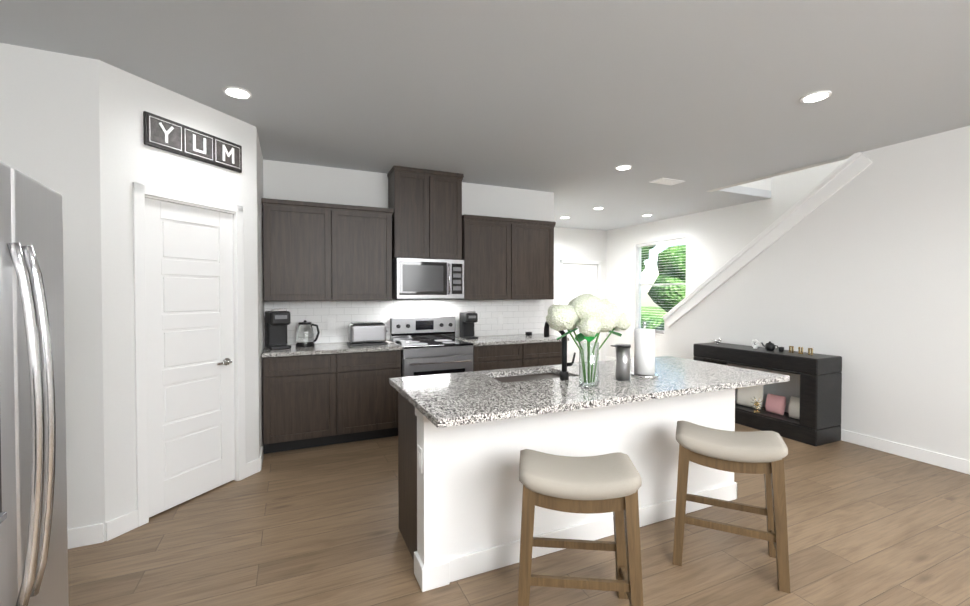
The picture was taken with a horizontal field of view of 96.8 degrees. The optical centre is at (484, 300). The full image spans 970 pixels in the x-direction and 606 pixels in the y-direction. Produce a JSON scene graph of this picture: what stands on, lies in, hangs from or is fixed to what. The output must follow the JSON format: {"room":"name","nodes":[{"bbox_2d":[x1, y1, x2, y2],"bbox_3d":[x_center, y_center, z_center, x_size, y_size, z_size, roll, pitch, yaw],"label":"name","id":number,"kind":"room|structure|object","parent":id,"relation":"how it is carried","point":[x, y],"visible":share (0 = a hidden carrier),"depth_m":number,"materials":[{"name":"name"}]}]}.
{"room":"kitchen","nodes":[
{"label":"kitchen","id":0,"kind":"room"},
{"bbox_2d":[0,43,104,540],"bbox_3d":[-2.492,0.013,2.415,0.570,2.780,0.100,0,1,-24],"label":"wall","id":1,"kind":"structure","parent":0,"point":[49,122],"depth_m":2.44,"materials":[{"name":"paint"}]},
{"bbox_2d":[67,523,103,548],"bbox_3d":[-2.470,1.349,2.384,0.565,0.110,0.014,0,1,-24],"label":"baseboard","id":2,"kind":"structure","parent":1,"relation":"attached to","point":[85,535],"depth_m":2.46,"materials":[{"name":"white"}]},
{"bbox_2d":[99,60,258,540],"bbox_3d":[-2.070,0.004,3.000,0.100,2.780,1.061,0,1,21],"label":"wall","id":3,"kind":"structure","parent":0,"point":[128,157],"depth_m":2.63,"materials":[{"name":"paint"}]},
{"bbox_2d":[105,458,259,540],"bbox_3d":[-2.017,1.339,3.001,0.014,0.110,1.061,0,1,21],"label":"baseboard","id":4,"kind":"structure","parent":3,"relation":"attached to","point":[120,525],"depth_m":2.60,"materials":[{"name":"white wood"}]},
{"bbox_2d":[133,182,245,526],"bbox_3d":[-2.058,0.332,3.015,0.116,2.122,0.760,0,1,21],"label":"door frame","id":5,"kind":"structure","parent":3,"relation":"attached to","point":[141,192],"depth_m":2.70,"materials":[{"name":"white wood"}]},
{"bbox_2d":[145,198,234,517],"bbox_3d":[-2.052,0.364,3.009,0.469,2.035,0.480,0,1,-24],"label":"pantry door","id":6,"kind":"structure","parent":3,"relation":"in","point":[190,343],"depth_m":2.98,"materials":[{"name":"white wood"}]},
{"bbox_2d":[143,111,241,172],"bbox_3d":[-1.993,-1.081,2.994,0.031,0.205,0.680,0,1,21],"label":"sign","id":7,"kind":"object","parent":3,"relation":"attached to","point":[165,134],"visible":1,"depth_m":2.93,"materials":[{"name":"black wood"}]},
{"bbox_2d":[256,128,264,455],"bbox_3d":[-2.069,-0.011,3.877,0.100,2.780,0.920,0,1,-24],"label":"wall","id":8,"kind":"structure","parent":0,"point":[261,335],"depth_m":3.77,"materials":[{"name":"paint"}]},
{"bbox_2d":[259,446,262,470],"bbox_3d":[-1.887,1.329,3.631,0.014,0.110,0.275,0,1,-24],"label":"baseboard","id":9,"kind":"structure","parent":8,"relation":"attached to","point":[261,452],"depth_m":3.55,"materials":[{"name":"white wood"}]},
{"bbox_2d":[263,159,553,344],"bbox_3d":[-1.275,-0.025,4.804,4.750,2.780,0.120,0,1,-24],"label":"wall","id":10,"kind":"structure","parent":0,"point":[301,182],"depth_m":4.70,"materials":[{"name":"paint"}]},
{"bbox_2d":[261,198,393,300],"bbox_3d":[-1.582,-0.479,4.400,1.229,0.960,0.335,0,1,-24],"label":"upper cabinet","id":11,"kind":"object","parent":10,"relation":"attached to","point":[314,251],"visible":0.98,"depth_m":4.25,"materials":[{"name":"brown wood"}]},
{"bbox_2d":[265,299,544,344],"bbox_3d":[-0.713,0.217,4.991,3.275,0.448,0.006,0,1,-24],"label":"tile backsplash","id":12,"kind":"structure","parent":10,"relation":"attached to","point":[521,316],"depth_m":4.91,"materials":[{"name":"white tile"}]},
{"bbox_2d":[387,166,463,259],"bbox_3d":[-0.663,-0.936,4.806,0.784,0.960,0.335,0,1,-24],"label":"upper cabinet","id":13,"kind":"object","parent":10,"relation":"attached to","point":[425,205],"visible":0.98,"depth_m":4.66,"materials":[{"name":"brown wood"}]},
{"bbox_2d":[392,258,463,299],"bbox_3d":[-0.639,-0.230,4.764,0.750,0.439,0.452,0,1,-24],"label":"microwave","id":14,"kind":"object","parent":13,"relation":"attached to","point":[425,279],"visible":1,"depth_m":4.60,"materials":[{"name":"grey plastic"}]},
{"bbox_2d":[462,214,555,299],"bbox_3d":[0.251,-0.492,5.225,1.219,0.960,0.335,0,1,-24],"label":"upper cabinet","id":15,"kind":"object","parent":10,"relation":"attached to","point":[507,258],"visible":0.9,"depth_m":5.07,"materials":[{"name":"brown wood"}]},
{"bbox_2d":[0,0,969,230],"bbox_3d":[1.118,-1.437,3.056,7.940,0.100,10.190,0,1,-24],"label":"ceiling","id":16,"kind":"structure","parent":0,"point":[571,104],"depth_m":2.69,"materials":[{"name":"paint"}]},
{"bbox_2d":[223,86,251,98],"bbox_3d":[-1.645,-1.379,2.861,0.169,0.010,0.169,0,1,21],"label":"recessed light","id":17,"kind":"object","parent":16,"relation":"in","point":[242,93],"depth_m":2.84,"materials":[{"name":"white plastic"}]},
{"bbox_2d":[615,165,631,169],"bbox_3d":[1.464,-1.406,4.555,0.169,0.010,0.169,0,1,21],"label":"recessed light","id":18,"kind":"object","parent":16,"relation":"in","point":[621,167],"depth_m":4.53,"materials":[{"name":"white plastic"}]},
{"bbox_2d":[649,178,684,184],"bbox_3d":[2.163,-1.413,5.122,0.360,0.016,0.200,0,1,-24],"label":"ceiling vent","id":19,"kind":"object","parent":16,"relation":"in","point":[666,181],"visible":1,"depth_m":5.09,"materials":[{"name":"white metal"}]},
{"bbox_2d":[800,90,831,102],"bbox_3d":[2.243,-1.380,2.921,0.169,0.010,0.169,0,1,21],"label":"recessed light","id":20,"kind":"object","parent":16,"relation":"in","point":[817,96],"depth_m":2.91,"materials":[{"name":"white"}]},
{"bbox_2d":[68,361,969,605],"bbox_3d":[1.118,1.442,3.102,8.000,0.100,10.250,0,1,-24],"label":"floor","id":21,"kind":"structure","parent":0,"point":[319,526],"depth_m":2.43,"materials":[{"name":"brown wood"}]},
{"bbox_2d":[0,161,68,605],"bbox_3d":[-1.500,0.541,0.868,0.862,1.775,0.925,-1,1,-30],"label":"fridge","id":22,"kind":"object","parent":21,"relation":"on","point":[33,531],"visible":1,"depth_m":1.16,"materials":[{"name":"grey metal"}]},
{"bbox_2d":[261,340,402,453],"bbox_3d":[-1.509,0.913,4.298,1.243,0.920,0.622,0,1,-24],"label":"base cabinet","id":23,"kind":"object","parent":21,"relation":"on","point":[319,394],"visible":1,"depth_m":4.02,"materials":[{"name":"black wood"}]},
{"bbox_2d":[265,308,290,349],"bbox_3d":[-1.992,0.265,4.140,0.177,0.378,0.271,-1,1,-39],"label":"coffee maker","id":24,"kind":"object","parent":23,"relation":"on","point":[277,321],"visible":1,"depth_m":4.09,"materials":[{"name":"black plastic"}]},
{"bbox_2d":[296,320,319,346],"bbox_3d":[-1.758,0.322,4.274,0.221,0.260,0.170,0,1,-24],"label":"kettle","id":25,"kind":"object","parent":23,"relation":"on","point":[305,335],"visible":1,"depth_m":4.21,"materials":[{"name":"clear glass"}]},
{"bbox_2d":[347,322,387,345],"bbox_3d":[-1.214,0.338,4.453,0.379,0.224,0.260,0,1,-24],"label":"toaster","id":26,"kind":"object","parent":23,"relation":"on","point":[366,333],"visible":1,"depth_m":4.34,"materials":[{"name":"silver metal"}]},
{"bbox_2d":[390,316,472,376],"bbox_3d":[-0.580,0.782,4.673,0.750,1.170,0.693,0,1,-24],"label":"range","id":27,"kind":"object","parent":21,"relation":"on","point":[441,351],"visible":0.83,"depth_m":4.53,"materials":[{"name":"silver metal"}]},
{"bbox_2d":[455,334,568,370],"bbox_3d":[0.312,0.900,5.117,1.218,0.920,0.622,0,1,-24],"label":"base cabinet","id":28,"kind":"object","parent":21,"relation":"on","point":[505,351],"visible":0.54,"depth_m":4.85,"materials":[{"name":"black wood"}]},
{"bbox_2d":[460,311,477,338],"bbox_3d":[-0.190,0.280,5.017,0.150,0.320,0.230,0,1,-24],"label":"coffee maker","id":29,"kind":"object","parent":28,"relation":"on","point":[468,319],"visible":1,"depth_m":4.99,"materials":[{"name":"black plastic"}]},
{"bbox_2d":[398,372,736,591],"bbox_3d":[0.611,0.954,2.818,2.282,0.885,0.617,0,1,-24],"label":"kitchen island","id":30,"kind":"object","parent":21,"relation":"on","point":[465,439],"depth_m":2.36,"materials":[{"name":"white paint"}]},
{"bbox_2d":[389,356,788,427],"bbox_3d":[0.673,0.496,2.700,2.340,0.035,0.970,0,1,-24],"label":"island countertop","id":31,"kind":"structure","parent":30,"relation":"on","point":[449,400],"depth_m":2.39,"materials":[{"name":"grey stone"}]},
{"bbox_2d":[544,321,575,379],"bbox_3d":[0.467,0.303,2.710,0.107,0.349,0.244,0,1,-24],"label":"faucet","id":32,"kind":"object","parent":31,"relation":"on","point":[564,373],"visible":0.75,"depth_m":2.60,"materials":[{"name":"black metal"}]},
{"bbox_2d":[546,294,630,387],"bbox_3d":[0.583,0.222,2.440,0.516,0.520,0.314,0,1,-24],"label":"vase","id":33,"kind":"object","parent":31,"relation":"on","point":[591,316],"visible":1,"depth_m":2.35,"materials":[{"name":"clear glass"}]},
{"bbox_2d":[610,344,630,380],"bbox_3d":[0.819,0.373,2.605,0.131,0.212,0.092,0,1,-24],"label":"canister","id":34,"kind":"object","parent":31,"relation":"on","point":[622,362],"visible":1,"depth_m":2.58,"materials":[{"name":"silver metal"}]},
{"bbox_2d":[631,321,657,377],"bbox_3d":[1.012,0.303,2.735,0.160,0.347,0.160,0,1,-24],"label":"paper towel","id":35,"kind":"object","parent":31,"relation":"on","point":[644,352],"visible":1,"depth_m":2.68,"materials":[{"name":"white paper"}]},
{"bbox_2d":[518,449,642,605],"bbox_3d":[0.406,1.063,1.926,0.520,0.696,0.344,0,1,6],"label":"stool","id":36,"kind":"object","parent":21,"relation":"on","point":[607,483],"visible":1,"depth_m":1.79,"materials":[{"name":"wood"}]},
{"bbox_2d":[673,420,789,592],"bbox_3d":[1.308,1.056,2.332,0.520,0.696,0.344,0,1,26],"label":"stool","id":37,"kind":"object","parent":21,"relation":"on","point":[765,453],"visible":1,"depth_m":2.23,"materials":[{"name":"wood"}]},
{"bbox_2d":[693,342,841,445],"bbox_3d":[3.022,0.951,4.751,0.419,0.830,1.370,0,1,-24],"label":"console table","id":38,"kind":"object","parent":21,"relation":"on","point":[817,422],"visible":0.71,"depth_m":4.20,"materials":[{"name":"black wood"}]},
{"bbox_2d":[711,338,721,343],"bbox_3d":[2.807,0.489,5.225,0.042,0.076,0.136,0,1,-24],"label":"bird","id":39,"kind":"object","parent":38,"relation":"on","point":[717,341],"visible":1,"depth_m":5.20},
{"bbox_2d":[737,385,762,409],"bbox_3d":[3.008,1.059,4.895,0.092,0.294,0.300,0,1,-24],"label":"decorative pillow","id":40,"kind":"object","parent":38,"relation":"on","point":[746,396],"visible":0.71,"depth_m":4.86,"materials":[{"name":"beige fabric"}]},
{"bbox_2d":[751,397,762,412],"bbox_3d":[2.951,1.124,4.673,0.060,0.173,0.174,0,1,-24],"label":"starburst","id":41,"kind":"object","parent":38,"relation":"on","point":[757,403],"visible":0.98,"depth_m":4.66,"materials":[{"name":"gold metal"}]},
{"bbox_2d":[751,339,783,351],"bbox_3d":[3.055,0.484,4.675,0.100,0.104,0.342,0,1,-24],"label":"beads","id":42,"kind":"object","parent":38,"relation":"on","point":[769,346],"visible":1,"depth_m":4.62,"materials":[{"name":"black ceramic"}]},
{"bbox_2d":[765,393,785,414],"bbox_3d":[3.123,1.113,4.629,0.087,0.196,0.200,0,1,-24],"label":"decorative pillow","id":43,"kind":"object","parent":38,"relation":"on","point":[775,404],"visible":1,"depth_m":4.60,"materials":[{"name":"pink fabric"}]},
{"bbox_2d":[788,396,799,418],"bbox_3d":[3.223,1.107,4.400,0.084,0.216,0.220,0,1,-24],"label":"print pillow","id":44,"kind":"object","parent":38,"relation":"on","point":[794,408],"visible":0.42,"depth_m":4.42,"materials":[{"name":"beige fabric"}]},
{"bbox_2d":[789,346,812,354],"bbox_3d":[3.197,0.506,4.359,0.020,0.070,0.217,0,1,-24],"label":"candle holders","id":45,"kind":"object","parent":38,"relation":"on","point":[800,350],"visible":1,"depth_m":4.36,"materials":[{"name":"gold metal"}]},
{"bbox_2d":[554,227,606,360],"bbox_3d":[1.219,-0.087,8.644,3.190,2.780,0.120,0,1,-24],"label":"wall","id":46,"kind":"structure","parent":0,"point":[579,244],"depth_m":8.91,"materials":[{"name":"paint"}]},
{"bbox_2d":[563,264,596,362],"bbox_3d":[1.972,0.266,8.937,0.900,2.040,0.086,0,1,-24],"label":"entry door","id":47,"kind":"structure","parent":46,"relation":"in","point":[579,279],"depth_m":8.92,"materials":[{"name":"white"}]},
{"bbox_2d":[559,260,600,360],"bbox_3d":[1.982,0.233,8.917,1.040,2.130,0.018,0,1,-24],"label":"door frame","id":48,"kind":"structure","parent":46,"relation":"attached to","point":[561,277],"depth_m":8.88,"materials":[{"name":"white wood"}]},
{"bbox_2d":[606,159,846,358],"bbox_3d":[4.660,-1.284,4.717,0.120,5.300,10.070,0,1,-24],"label":"wall","id":49,"kind":"structure","parent":0,"point":[717,239],"depth_m":7.11,"materials":[{"name":"paint"}]},
{"bbox_2d":[605,356,615,360],"bbox_3d":[3.075,1.256,8.119,0.014,0.110,2.400,0,1,-24],"label":"baseboard","id":50,"kind":"structure","parent":49,"relation":"attached to","point":[607,358],"depth_m":9.12,"materials":[{"name":"white"}]},
{"bbox_2d":[633,238,685,334],"bbox_3d":[3.221,-0.233,7.897,0.140,1.704,1.240,0,1,-24],"label":"window","id":51,"kind":"structure","parent":49,"relation":"in","point":[639,284],"depth_m":8.01,"materials":[{"name":"white"}]},
{"bbox_2d":[738,178,770,190],"bbox_3d":[4.824,-2.744,2.865,1.320,2.520,6.840,0,1,-24],"label":"wall","id":52,"kind":"structure","parent":0,"point":[764,184],"depth_m":5.94,"materials":[{"name":"paint"}]},
{"bbox_2d":[664,126,969,459],"bbox_3d":[4.144,-1.256,2.939,0.120,5.300,7.250,0,1,-24],"label":"wall","id":53,"kind":"structure","parent":0,"point":[864,274],"depth_m":3.94,"materials":[{"name":"paint"}]},
{"bbox_2d":[662,152,872,326],"bbox_3d":[3.152,-0.521,5.152,0.182,1.840,2.451,0,1,-24],"label":"trim","id":54,"kind":"structure","parent":53,"relation":"attached to","point":[839,177],"depth_m":4.78,"materials":[{"name":"white"}]},
{"bbox_2d":[841,429,969,474],"bbox_3d":[4.080,1.339,2.960,0.014,0.110,7.264,0,1,-24],"label":"baseboard","id":55,"kind":"structure","parent":53,"relation":"attached to","point":[926,456],"depth_m":3.77,"materials":[{"name":"white wood"}]},
{"label":"outside","id":56,"kind":"structure","parent":0,"visible":0},
{"bbox_2d":[641,306,665,317],"bbox_3d":[14.089,1.250,24.972,33.500,0.180,46.000,0,1,-24],"label":"ground","id":57,"kind":"structure","parent":56,"point":[652,311],"depth_m":37.64,"materials":[{"name":"green plant"}]},
{"bbox_2d":[641,245,685,329],"bbox_3d":[5.491,-0.836,14.346,6.820,5.030,8.574,0,1,-24],"label":"tree","id":58,"kind":"object","parent":57,"relation":"on","point":[658,295],"visible":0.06,"depth_m":12.13,"materials":[{"name":"green plant"}]}
]}

